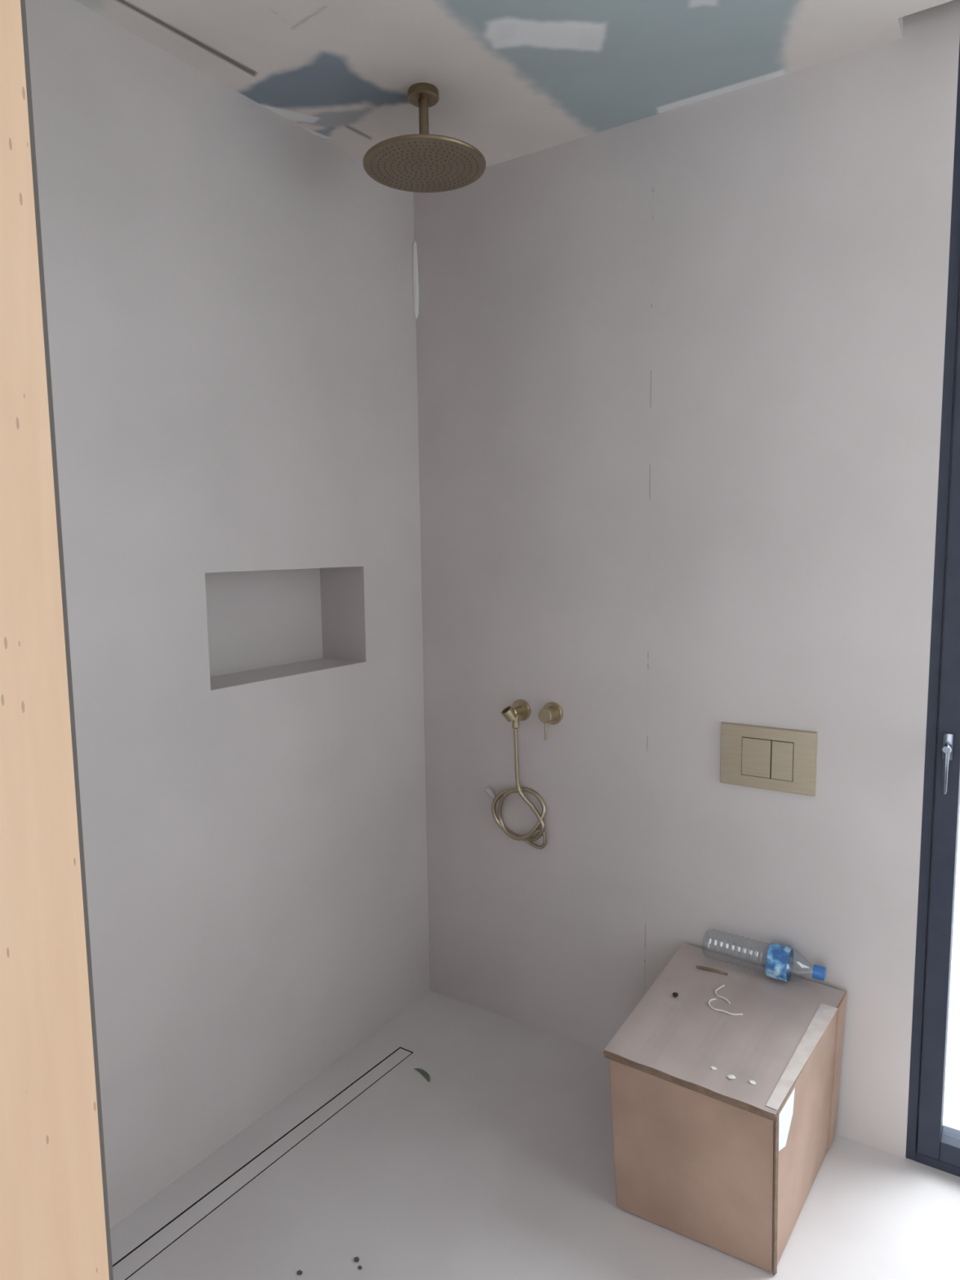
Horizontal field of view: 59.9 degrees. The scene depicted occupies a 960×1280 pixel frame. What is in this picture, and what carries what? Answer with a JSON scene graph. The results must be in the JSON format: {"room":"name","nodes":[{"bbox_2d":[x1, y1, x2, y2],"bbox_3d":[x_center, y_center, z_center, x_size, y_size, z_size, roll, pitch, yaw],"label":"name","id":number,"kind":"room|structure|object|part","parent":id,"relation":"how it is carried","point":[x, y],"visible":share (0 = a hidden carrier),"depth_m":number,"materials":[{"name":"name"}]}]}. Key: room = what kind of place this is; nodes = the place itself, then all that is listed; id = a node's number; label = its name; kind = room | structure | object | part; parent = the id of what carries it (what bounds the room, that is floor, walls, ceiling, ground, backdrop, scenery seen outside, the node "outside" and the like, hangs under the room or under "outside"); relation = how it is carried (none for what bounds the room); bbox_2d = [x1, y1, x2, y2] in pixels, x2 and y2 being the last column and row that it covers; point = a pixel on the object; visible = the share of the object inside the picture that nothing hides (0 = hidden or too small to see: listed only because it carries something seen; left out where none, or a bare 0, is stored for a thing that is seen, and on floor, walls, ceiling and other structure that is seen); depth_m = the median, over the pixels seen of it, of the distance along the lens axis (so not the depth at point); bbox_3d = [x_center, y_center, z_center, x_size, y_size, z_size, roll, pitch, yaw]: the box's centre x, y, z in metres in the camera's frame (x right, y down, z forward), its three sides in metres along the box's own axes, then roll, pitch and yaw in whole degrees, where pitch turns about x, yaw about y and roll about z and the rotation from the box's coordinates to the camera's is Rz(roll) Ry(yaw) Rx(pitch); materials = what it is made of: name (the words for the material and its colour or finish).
{"room":"building under construction","nodes":[
{"label":"building under construction","id":0,"kind":"room"},
{"bbox_2d":[25,0,430,1228],"bbox_3d":[-0.833,-0.072,1.881,0.300,2.640,2.406,4,8,33],"label":"wall","id":1,"kind":"structure","parent":0,"point":[232,321],"depth_m":1.97,"materials":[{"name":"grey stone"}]},
{"bbox_2d":[412,240,418,319],"bbox_3d":[-0.193,-1.072,2.479,0.021,0.227,0.021,-5,8,-34],"label":"bead","id":2,"kind":"object","parent":1,"relation":"attached to","point":[415,261],"visible":1,"depth_m":2.47,"materials":[{"name":"white"}]},
{"bbox_2d":[74,0,953,167],"bbox_3d":[-0.232,-1.157,-0.129,3.300,0.246,4.850,4,8,33],"label":"ceiling","id":3,"kind":"structure","parent":0,"point":[513,79],"depth_m":1.77,"materials":[{"name":"white paint"}]},
{"bbox_2d":[363,82,485,192],"bbox_3d":[-0.130,-1.183,1.930,0.285,0.170,0.285,4,8,33],"label":"shower","id":4,"kind":"object","parent":3,"relation":"hanging from","point":[424,162],"visible":1,"depth_m":1.92,"materials":[{"name":"brown metal"}]},
{"bbox_3d":[-0.130,-1.192,1.929,0.022,0.113,0.022,4,8,33],"label":"arm","id":5,"kind":"part","parent":4,"relation":"part of","materials":[{"name":"brown metal"}]},
{"bbox_2d":[110,990,959,1279],"bbox_3d":[-0.198,1.518,0.175,3.400,0.150,4.850,4,8,33],"label":"floor","id":6,"kind":"structure","parent":0,"point":[500,1165],"depth_m":1.88,"materials":[{"name":"grey concrete"}]},
{"bbox_2d":[112,1048,411,1279],"bbox_3d":[-0.519,1.256,1.984,0.048,0.029,1.060,4,8,35],"label":"shower drain","id":7,"kind":"object","parent":6,"relation":"on","point":[146,1252],"visible":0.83,"depth_m":1.94,"materials":[{"name":"grey metal"}]},
{"bbox_2d":[297,1270,302,1275],"bbox_3d":[-0.362,1.272,1.674,0.013,0.005,0.010,4,8,33],"label":"crumb","id":8,"kind":"object","parent":6,"relation":"on","point":[299,1272],"visible":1,"depth_m":1.67,"materials":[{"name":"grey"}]},
{"bbox_2d":[354,1257,359,1262],"bbox_3d":[-0.253,1.267,1.704,0.011,0.005,0.012,-1,6,1],"label":"crumb","id":9,"kind":"object","parent":6,"relation":"on","point":[356,1259],"visible":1,"depth_m":1.70,"materials":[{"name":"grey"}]},
{"bbox_2d":[413,1068,430,1081],"bbox_3d":[-0.154,1.198,2.300,0.018,0.007,0.075,-6,8,-38],"label":"leaf sliver","id":10,"kind":"object","parent":6,"relation":"on","point":[424,1073],"visible":1,"depth_m":2.30,"materials":[{"name":"green plant"}]},
{"bbox_2d":[603,943,846,1275],"bbox_3d":[0.570,1.034,1.913,0.409,0.400,0.488,4,8,33],"label":"cardboard box","id":11,"kind":"object","parent":6,"relation":"on","point":[731,1166],"visible":0.98,"depth_m":1.77,"materials":[{"name":"brown paper"}]},
{"bbox_2d":[672,991,678,997],"bbox_3d":[0.465,0.844,1.982,0.014,0.011,0.012,4,8,33],"label":"crumb","id":12,"kind":"object","parent":11,"relation":"on","point":[675,994],"visible":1,"depth_m":1.98,"materials":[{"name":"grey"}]},
{"bbox_2d":[696,965,728,975],"bbox_3d":[0.578,0.822,2.074,0.077,0.009,0.008,3,7,27],"label":"stick","id":13,"kind":"object","parent":11,"relation":"on","point":[697,966],"visible":1,"depth_m":2.07,"materials":[{"name":"brown wood"}]},
{"bbox_2d":[715,984,730,1004],"bbox_3d":[0.575,0.842,1.982,0.029,0.009,0.072,0,7,6],"label":"cord offcut","id":14,"kind":"object","parent":11,"relation":"on","point":[723,985],"visible":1,"depth_m":1.98,"materials":[{"name":"beige plastic"}]},
{"bbox_2d":[708,998,742,1015],"bbox_3d":[0.563,0.853,1.926,0.036,0.007,0.082,-6,8,-37],"label":"cord offcut","id":15,"kind":"object","parent":11,"relation":"on","point":[710,1000],"visible":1,"depth_m":1.92,"materials":[{"name":"beige plastic"}]},
{"bbox_2d":[726,1075,736,1079],"bbox_3d":[0.515,0.896,1.709,0.015,0.004,0.015,-3,7,-21],"label":"plaster fleck","id":16,"kind":"object","parent":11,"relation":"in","point":[730,1077],"visible":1,"depth_m":1.71,"materials":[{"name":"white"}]},
{"bbox_2d":[749,1080,755,1084],"bbox_3d":[0.553,0.898,1.691,0.013,0.004,0.012,1,7,15],"label":"plaster fleck","id":17,"kind":"object","parent":11,"relation":"in","point":[751,1082],"visible":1,"depth_m":1.69,"materials":[{"name":"white"}]},
{"bbox_2d":[702,928,826,982],"bbox_3d":[0.697,0.782,2.051,0.289,0.082,0.082,4,8,33],"label":"water bottle","id":18,"kind":"object","parent":11,"relation":"on","point":[780,957],"visible":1,"depth_m":2.00,"materials":[{"name":"clear plastic"}]},
{"bbox_2d":[413,0,959,1158],"bbox_3d":[1.054,-0.101,1.921,2.800,2.640,0.250,4,8,33],"label":"wall","id":19,"kind":"structure","parent":0,"point":[680,371],"depth_m":2.10,"materials":[{"name":"grey paint"}]},
{"bbox_2d":[484,699,546,848],"bbox_3d":[0.088,0.393,2.424,0.210,0.436,0.086,4,8,33],"label":"shower hose","id":20,"kind":"object","parent":19,"relation":"attached to","point":[520,710],"visible":1,"depth_m":2.42,"materials":[{"name":"gold metal"}]},
{"bbox_3d":[0.119,0.204,2.426,0.062,0.062,0.009,4,8,33],"label":"wall plate","id":21,"kind":"part","parent":20,"relation":"part of","materials":[{"name":"gold metal"}]},
{"bbox_2d":[537,702,563,740],"bbox_3d":[0.195,0.230,2.354,0.064,0.103,0.050,4,8,33],"label":"shower mixer","id":22,"kind":"object","parent":19,"relation":"attached to","point":[551,713],"visible":1,"depth_m":2.34,"materials":[{"name":"gold metal"}]},
{"bbox_3d":[0.185,0.257,2.342,0.007,0.053,0.009,4,8,33],"label":"lever","id":23,"kind":"part","parent":22,"relation":"part of","materials":[{"name":"gold metal"}]},
{"bbox_3d":[0.205,0.209,2.369,0.064,0.064,0.009,4,8,33],"label":"wall plate","id":24,"kind":"part","parent":22,"relation":"part of","materials":[{"name":"gold metal"}]},
{"bbox_2d":[720,721,817,796],"bbox_3d":[0.704,0.291,2.044,0.230,0.157,0.013,4,8,33],"label":"flush plate","id":25,"kind":"object","parent":19,"relation":"attached to","point":[760,757],"visible":1,"depth_m":2.04,"materials":[{"name":"gold metal"}]},
{"bbox_2d":[905,43,959,1177],"bbox_3d":[1.425,0.020,1.565,1.018,2.470,0.135,4,8,33],"label":"window frame","id":26,"kind":"structure","parent":19,"relation":"in","point":[929,1142],"depth_m":1.85,"materials":[{"name":"metal"}]},
{"bbox_3d":[1.429,0.019,1.571,0.972,2.420,0.069,4,8,33],"label":"sash","id":27,"kind":"part","parent":26,"relation":"part of","materials":[{"name":"metal"}]},
{"bbox_3d":[1.015,0.269,1.812,0.022,0.129,0.041,4,8,33],"label":"handle","id":28,"kind":"part","parent":26,"relation":"part of","materials":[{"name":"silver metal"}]},
{"bbox_3d":[-0.109,0.112,0.178,2.800,2.640,0.350,4,8,33],"label":"wall","id":29,"kind":"structure","parent":0,"visible":0},
{"bbox_2d":[0,0,109,1279],"bbox_3d":[-0.328,0.269,0.335,0.022,2.299,0.357,4,8,33],"label":"wooden board","id":30,"kind":"object","parent":29,"relation":"attached to","point":[52,1218],"visible":1,"depth_m":0.44,"materials":[{"name":"brown wood"}]},
{"bbox_2d":[20,0,113,1279],"bbox_3d":[-0.229,0.251,0.484,0.022,2.299,0.003,4,8,33],"label":"trim","id":31,"kind":"structure","parent":29,"relation":"attached to","point":[22,2],"depth_m":0.45,"materials":[{"name":"grey metal"}]},
{"label":"outside","id":32,"kind":"structure","parent":0,"visible":0},
{"bbox_2d":[943,811,959,1112],"bbox_3d":[3.448,1.426,0.964,16.000,0.160,17.000,4,8,33],"label":"ground","id":33,"kind":"structure","parent":32,"point":[952,1087],"depth_m":2.60,"materials":[{"name":"stone"}]}
]}

